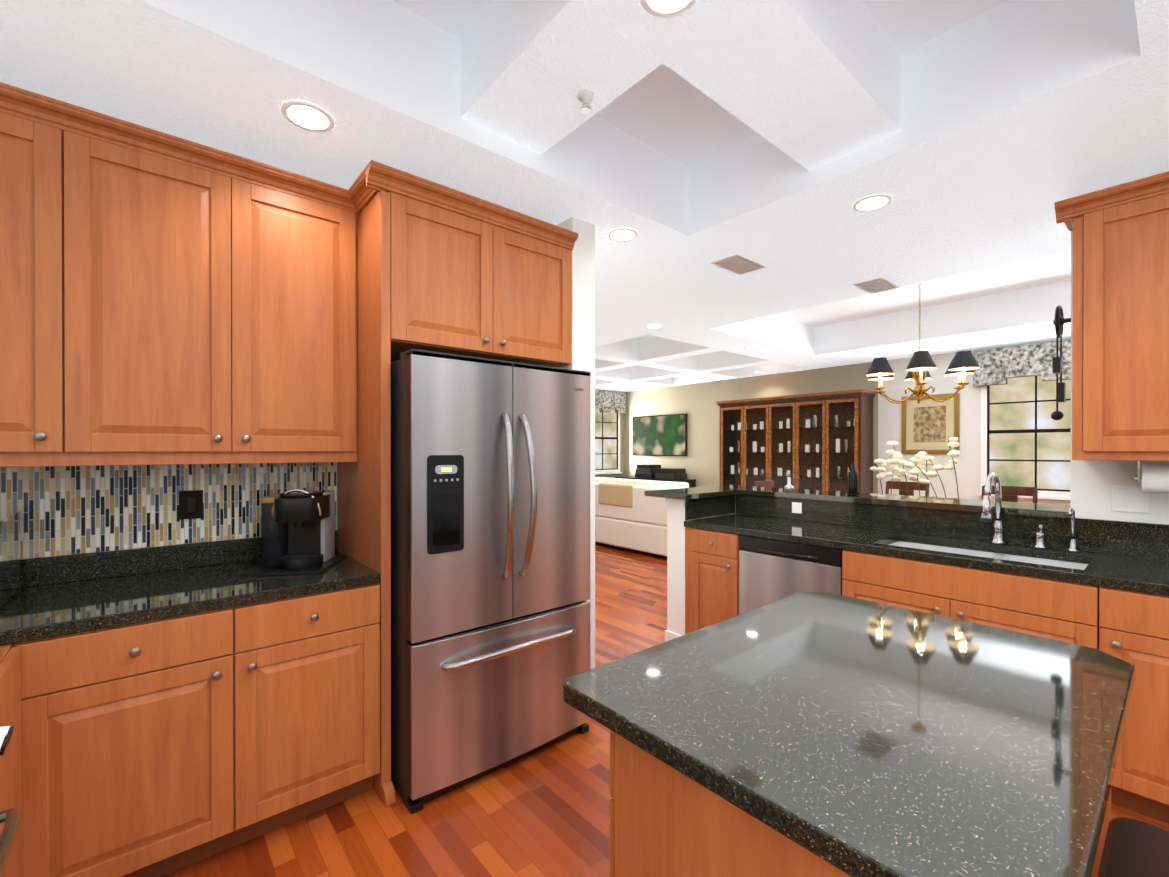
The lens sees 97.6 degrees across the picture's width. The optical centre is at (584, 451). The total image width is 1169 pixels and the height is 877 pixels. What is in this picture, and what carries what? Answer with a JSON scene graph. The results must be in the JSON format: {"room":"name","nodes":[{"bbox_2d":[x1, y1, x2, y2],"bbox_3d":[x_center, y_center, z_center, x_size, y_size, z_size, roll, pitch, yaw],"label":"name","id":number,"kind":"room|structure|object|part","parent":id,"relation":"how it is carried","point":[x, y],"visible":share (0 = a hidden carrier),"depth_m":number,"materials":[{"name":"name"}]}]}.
{"room":"kitchen","nodes":[
{"label":"kitchen","id":0,"kind":"room"},
{"bbox_2d":[20,214,357,559],"bbox_3d":[-1.509,0.084,2.380,2.640,2.640,0.120,0,0,-40],"label":"wall","id":1,"kind":"structure","parent":0,"point":[357,214],"depth_m":2.06,"materials":[{"name":"white"}]},
{"bbox_2d":[0,82,95,457],"bbox_3d":[-1.991,-0.560,1.656,0.587,1.132,0.353,0,0,-40],"label":"upper cabinet","id":2,"kind":"object","parent":1,"relation":"attached to","point":[48,145],"depth_m":1.65,"materials":[{"name":"brown wood"}]},
{"bbox_2d":[0,462,336,558],"bbox_3d":[-1.846,0.221,2.002,1.631,0.335,0.017,0,0,-40],"label":"tile backsplash","id":3,"kind":"structure","parent":1,"relation":"attached to","point":[66,510],"depth_m":2.04,"materials":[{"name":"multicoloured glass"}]},
{"bbox_2d":[96,112,363,457],"bbox_3d":[-1.490,-0.561,2.081,0.986,1.132,0.353,0,0,-40],"label":"upper cabinet","id":4,"kind":"object","parent":1,"relation":"attached to","point":[168,300],"depth_m":1.94,"materials":[{"name":"brown wood"}]},
{"bbox_2d":[364,166,575,369],"bbox_3d":[-0.632,-0.793,2.626,0.948,0.672,0.633,0,0,-40],"label":"upper cabinet","id":5,"kind":"object","parent":1,"relation":"attached to","point":[446,271],"depth_m":2.28,"materials":[{"name":"brown wood"}]},
{"bbox_2d":[556,216,599,668],"bbox_3d":[-1.831,-0.154,4.900,0.160,3.100,5.650,0,0,-40],"label":"wall","id":6,"kind":"structure","parent":0,"point":[583,252],"depth_m":2.76,"materials":[{"name":"white paint"}]},
{"bbox_2d":[0,0,1168,391],"bbox_3d":[0.613,-1.435,3.764,11.200,0.390,12.200,0,0,-40],"label":"ceiling","id":7,"kind":"structure","parent":0,"point":[972,138],"depth_m":2.04,"materials":[{"name":"white paint"}]},
{"bbox_2d":[281,100,334,131],"bbox_3d":[-1.016,-1.230,1.882,0.174,0.006,0.174,0,0,41],"label":"recessed light","id":8,"kind":"object","parent":7,"relation":"in","point":[308,116],"depth_m":1.87,"materials":[{"name":"white"}]},
{"bbox_2d":[577,88,593,113],"bbox_3d":[0.005,-1.284,1.884,0.064,0.060,0.062,0,0,-40],"label":"sprinkler","id":9,"kind":"object","parent":7,"relation":"attached to","point":[586,97],"visible":1,"depth_m":1.87,"materials":[{"name":"white plastic"}]},
{"bbox_2d":[607,228,637,241],"bbox_3d":[0.217,-1.234,2.917,0.174,0.006,0.174,0,0,5],"label":"recessed light","id":10,"kind":"object","parent":7,"relation":"in","point":[619,234],"depth_m":2.91,"materials":[{"name":"white"}]},
{"bbox_2d":[645,324,661,328],"bbox_3d":[0.684,-1.241,5.071,0.174,0.006,0.174,0,0,23],"label":"recessed light","id":11,"kind":"object","parent":7,"relation":"in","point":[652,326],"depth_m":5.07,"materials":[{"name":"white"}]},
{"bbox_2d":[640,0,695,17],"bbox_3d":[0.243,-1.309,1.456,0.174,0.006,0.174,0,0,41],"label":"recessed light","id":12,"kind":"object","parent":7,"relation":"in","point":[657,8],"depth_m":1.51,"materials":[{"name":"white"}]},
{"bbox_2d":[711,254,765,274],"bbox_3d":[1.022,-1.232,3.391,0.340,0.013,0.200,0,0,-40],"label":"ceiling vent","id":13,"kind":"object","parent":7,"relation":"in","point":[738,264],"depth_m":3.36,"materials":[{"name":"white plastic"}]},
{"bbox_2d":[852,194,891,211],"bbox_3d":[1.428,-1.232,2.542,0.174,0.006,0.174,0,0,5],"label":"recessed light","id":14,"kind":"object","parent":7,"relation":"in","point":[872,202],"depth_m":2.53,"materials":[{"name":"white"}]},
{"bbox_2d":[853,277,899,293],"bbox_3d":[2.186,-1.234,3.828,0.340,0.013,0.200,0,0,-40],"label":"ceiling vent","id":15,"kind":"object","parent":7,"relation":"in","point":[877,285],"depth_m":3.81,"materials":[{"name":"white plastic"}]},
{"bbox_2d":[866,283,979,403],"bbox_3d":[3.088,-1.029,4.713,0.913,1.149,0.935,0,0,-40],"label":"chandelier","id":16,"kind":"object","parent":7,"relation":"hanging from","point":[922,363],"visible":0.98,"depth_m":4.63,"materials":[{"name":"gold metal"}]},
{"bbox_2d":[600,390,623,477],"bbox_3d":[-1.483,-0.167,9.020,5.945,3.100,0.120,0,0,-40],"label":"wall","id":17,"kind":"structure","parent":0,"point":[621,414],"depth_m":10.87,"materials":[{"name":"white paint"}]},
{"bbox_2d":[595,390,625,474],"bbox_3d":[0.406,-0.377,10.460,1.090,1.690,0.129,0,0,-40],"label":"living room window","id":18,"kind":"structure","parent":17,"relation":"in","point":[610,407],"depth_m":10.57,"materials":[{"name":"black"}]},
{"bbox_2d":[163,542,1168,876],"bbox_3d":[0.613,1.425,3.773,11.200,0.050,12.200,0,0,-40],"label":"floor","id":19,"kind":"structure","parent":0,"point":[543,812],"depth_m":1.94,"materials":[{"name":"brown wood"}]},
{"bbox_2d":[0,726,21,876],"bbox_3d":[-1.225,0.865,0.598,0.700,1.050,0.742,0,0,-40],"label":"range","id":20,"kind":"object","parent":19,"relation":"on","point":[11,818],"visible":1,"depth_m":1.01,"materials":[{"name":"silver"}]},
{"bbox_2d":[0,637,55,876],"bbox_3d":[-1.648,0.971,1.056,0.701,0.872,0.489,0,0,-40],"label":"base cabinet","id":21,"kind":"object","parent":19,"relation":"on","point":[27,669],"depth_m":1.43,"materials":[{"name":"brown wood"}]},
{"bbox_2d":[56,583,379,876],"bbox_3d":[-1.403,0.968,1.976,0.994,0.872,0.632,0,0,-40],"label":"base cabinet","id":22,"kind":"object","parent":19,"relation":"on","point":[160,747],"depth_m":1.70,"materials":[{"name":"brown wood"}]},
{"bbox_2d":[0,597,11,645],"bbox_3d":[-1.671,0.464,1.014,0.617,0.140,0.465,0,0,-40],"label":"countertop","id":23,"kind":"structure","parent":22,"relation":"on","point":[6,610],"depth_m":1.46,"materials":[{"name":"stone"}]},
{"bbox_2d":[12,530,380,643],"bbox_3d":[-1.643,0.461,1.765,1.633,0.140,0.644,0,0,-40],"label":"countertop","id":24,"kind":"structure","parent":22,"relation":"on","point":[54,596],"depth_m":1.87,"materials":[{"name":"stone"}]},
{"bbox_2d":[239,489,346,576],"bbox_3d":[-1.225,0.321,2.181,0.300,0.336,0.335,0,0,-7],"label":"coffee maker","id":25,"kind":"object","parent":24,"relation":"on","point":[297,531],"visible":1,"depth_m":2.12,"materials":[{"name":"black plastic"}]},
{"bbox_2d":[391,349,589,813],"bbox_3d":[-0.536,0.504,2.519,0.910,1.800,0.870,0,0,-40],"label":"refrigerator","id":26,"kind":"object","parent":19,"relation":"on","point":[490,554],"visible":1,"depth_m":2.15,"materials":[{"name":"silver metal"}]},
{"bbox_2d":[595,477,688,555],"bbox_3d":[0.820,0.898,7.457,1.012,0.980,2.350,0,0,-40],"label":"sofa","id":27,"kind":"object","parent":19,"relation":"on","point":[629,514],"visible":0.52,"depth_m":6.93,"materials":[{"name":"white fabric"}]},
{"bbox_2d":[615,464,695,487],"bbox_3d":[1.341,0.820,9.900,0.515,1.120,1.630,0,0,-40],"label":"tv console","id":28,"kind":"object","parent":19,"relation":"on","point":[653,472],"visible":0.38,"depth_m":9.57,"materials":[{"name":"black plastic"}]},
{"bbox_2d":[685,527,740,633],"bbox_3d":[1.071,0.963,3.614,0.633,0.872,0.428,0,0,-40],"label":"base cabinet","id":29,"kind":"object","parent":19,"relation":"on","point":[711,557],"depth_m":3.40,"materials":[{"name":"brown wood"}]},
{"bbox_2d":[645,485,1168,595],"bbox_3d":[2.221,0.414,2.525,1.080,0.230,4.220,0,0,-40],"label":"countertop","id":30,"kind":"structure","parent":29,"relation":"on","point":[950,518],"depth_m":2.84,"materials":[{"name":"stone"}]},
{"bbox_2d":[784,473,793,490],"bbox_3d":[1.522,0.228,3.807,0.075,0.130,0.068,0,0,-40],"label":"soap pump","id":31,"kind":"object","parent":30,"relation":"on","point":[788,487],"visible":0.98,"depth_m":3.79,"materials":[{"name":"white ceramic"}]},
{"bbox_2d":[848,464,857,493],"bbox_3d":[1.848,0.189,3.519,0.064,0.210,0.062,0,0,-40],"label":"bottle","id":32,"kind":"object","parent":30,"relation":"on","point":[852,481],"visible":1,"depth_m":3.50,"materials":[{"name":"black glass"}]},
{"bbox_2d":[886,541,1087,569],"bbox_3d":[1.958,0.635,2.565,0.460,0.210,0.860,0,0,-40],"label":"sink","id":33,"kind":"object","parent":30,"relation":"in","point":[1044,561],"visible":0.25,"depth_m":2.65,"materials":[{"name":"silver metal"}]},
{"bbox_2d":[980,472,1078,551],"bbox_3d":[2.173,0.295,2.507,0.309,0.378,0.338,0,0,-40],"label":"faucet","id":34,"kind":"object","parent":30,"relation":"on","point":[997,526],"visible":1,"depth_m":2.56,"materials":[{"name":"silver metal"}]},
{"bbox_3d":[2.263,0.421,2.548,0.118,0.127,0.051,0,0,-40],"label":"handle","id":35,"kind":"part","parent":34,"relation":"part of","materials":[{"name":"silver metal"}]},
{"bbox_2d":[1067,507,1078,551],"bbox_3d":[2.340,0.376,2.455,0.123,0.218,0.043,0,0,-40],"label":"soap dispenser","id":36,"kind":"object","parent":30,"relation":"on","point":[1073,543],"depth_m":2.47,"materials":[{"name":"silver metal"}]},
{"bbox_2d":[753,480,774,486],"bbox_3d":[2.224,0.868,5.736,0.460,1.050,0.507,0,0,-40],"label":"dining chair","id":37,"kind":"object","parent":19,"relation":"on","point":[770,483],"visible":0.17,"depth_m":5.90,"materials":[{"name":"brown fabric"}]},
{"bbox_2d":[716,389,875,492],"bbox_3d":[3.132,0.276,7.851,0.470,2.220,2.320,0,0,-40],"label":"china cabinet","id":38,"kind":"object","parent":19,"relation":"on","point":[818,441],"visible":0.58,"depth_m":7.71,"materials":[{"name":"brown wood"}]},
{"bbox_2d":[563,592,1134,876],"bbox_3d":[0.634,0.950,1.166,1.140,0.914,0.800,0,0,-40],"label":"kitchen island","id":39,"kind":"object","parent":19,"relation":"on","point":[813,734],"visible":1,"depth_m":0.91,"materials":[{"name":"stone"}]},
{"bbox_2d":[885,481,929,496],"bbox_3d":[3.470,0.869,5.634,0.507,1.050,0.460,0,0,-40],"label":"dining chair","id":40,"kind":"object","parent":19,"relation":"on","point":[912,486],"visible":0.19,"depth_m":5.76,"materials":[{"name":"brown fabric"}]},
{"bbox_2d":[844,579,1068,642],"bbox_3d":[1.943,1.103,2.587,0.633,0.598,0.978,0,0,-40],"label":"base cabinet","id":41,"kind":"object","parent":19,"relation":"on","point":[1034,619],"depth_m":2.32,"materials":[{"name":"brown wood"}]},
{"bbox_2d":[739,535,842,614],"bbox_3d":[1.395,0.966,3.185,0.607,0.870,0.628,0,0,-40],"label":"dishwasher","id":42,"kind":"object","parent":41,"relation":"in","point":[771,570],"visible":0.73,"depth_m":3.02,"materials":[{"name":"silver metal"}]},
{"bbox_2d":[981,485,1037,502],"bbox_3d":[4.053,0.871,4.948,0.507,1.050,0.460,0,0,-40],"label":"dining chair","id":43,"kind":"object","parent":19,"relation":"on","point":[1011,493],"visible":0.15,"depth_m":5.04,"materials":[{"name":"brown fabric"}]},
{"bbox_2d":[1069,582,1168,822],"bbox_3d":[2.457,0.968,1.982,0.633,0.872,0.740,0,0,-40],"label":"base cabinet","id":44,"kind":"object","parent":19,"relation":"on","point":[1131,627],"depth_m":1.93,"materials":[{"name":"brown wood"}]},
{"bbox_2d":[1097,817,1168,876],"bbox_3d":[1.023,1.060,0.716,0.459,0.701,0.461,0,0,-40],"label":"bar stool","id":45,"kind":"object","parent":19,"relation":"on","point":[1135,848],"visible":1,"depth_m":0.91,"materials":[{"name":"black leather"}]},
{"bbox_3d":[3.088,1.016,4.719,1.100,0.760,2.000,0,0,-40],"label":"dining table","id":46,"kind":"object","parent":19,"relation":"on","visible":0},
{"bbox_2d":[870,437,959,498],"bbox_3d":[3.083,0.252,4.748,0.449,0.766,0.774,0,0,-40],"label":"centerpiece","id":47,"kind":"object","parent":46,"relation":"on","point":[915,464],"visible":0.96,"depth_m":4.75,"materials":[{"name":"white plant"}]},
{"bbox_2d":[624,381,715,486],"bbox_3d":[4.537,-0.160,6.655,0.120,3.100,11.520,0,0,-40],"label":"wall","id":48,"kind":"structure","parent":0,"point":[697,400],"depth_m":9.62,"materials":[{"name":"white paint"}]},
{"bbox_2d":[632,414,686,455],"bbox_3d":[1.467,-0.311,10.135,0.052,0.800,1.400,0,0,-40],"label":"painting","id":49,"kind":"object","parent":48,"relation":"attached to","point":[661,435],"visible":1,"depth_m":10.06,"materials":[{"name":"green"}]},
{"bbox_2d":[665,495,736,641],"bbox_3d":[0.882,0.865,3.850,0.637,1.069,0.171,0,0,-40],"label":"wall","id":50,"kind":"structure","parent":0,"point":[675,507],"depth_m":3.65,"materials":[{"name":"white paint"}]},
{"bbox_2d":[716,231,1168,560],"bbox_3d":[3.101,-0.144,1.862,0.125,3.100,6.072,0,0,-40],"label":"wall","id":51,"kind":"structure","parent":0,"point":[1092,482],"depth_m":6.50,"materials":[{"name":"white paint"}]},
{"bbox_2d":[901,393,959,453],"bbox_3d":[4.466,-0.350,6.620,0.030,0.760,0.640,0,0,-40],"label":"framed artwork","id":52,"kind":"object","parent":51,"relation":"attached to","point":[929,425],"visible":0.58,"depth_m":6.62,"materials":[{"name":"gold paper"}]},
{"bbox_2d":[973,340,1070,499],"bbox_3d":[5.247,-0.336,5.624,0.129,1.740,1.570,0,0,-40],"label":"dining room window","id":53,"kind":"structure","parent":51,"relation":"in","point":[1025,439],"depth_m":5.88,"materials":[{"name":"black"}]},
{"bbox_2d":[1051,305,1070,419],"bbox_3d":[2.450,-0.453,2.623,0.170,0.593,0.074,0,0,-40],"label":"wall ornament","id":54,"kind":"object","parent":51,"relation":"attached to","point":[1059,321],"visible":0.98,"depth_m":2.59,"materials":[{"name":"black metal"}]},
{"bbox_2d":[1054,171,1168,460],"bbox_3d":[2.586,-0.543,2.071,0.383,1.167,0.970,0,0,-40],"label":"upper cabinet","id":55,"kind":"object","parent":51,"relation":"attached to","point":[1120,350],"visible":1,"depth_m":2.18,"materials":[{"name":"brown wood"}]},
{"bbox_2d":[1134,461,1168,493],"bbox_3d":[2.549,0.111,2.153,0.124,0.141,0.318,0,0,-40],"label":"paper towel holder","id":56,"kind":"object","parent":55,"relation":"attached to","point":[1154,478],"visible":0.98,"depth_m":2.20,"materials":[{"name":"white paper"}]},
{"bbox_2d":[1112,486,1148,512],"bbox_3d":[2.558,0.224,2.397,0.009,0.120,0.120,0,0,-40],"label":"light switch","id":57,"kind":"object","parent":51,"relation":"attached to","point":[1130,499],"visible":0.85,"depth_m":2.40,"materials":[{"name":"white plastic"}]}
]}

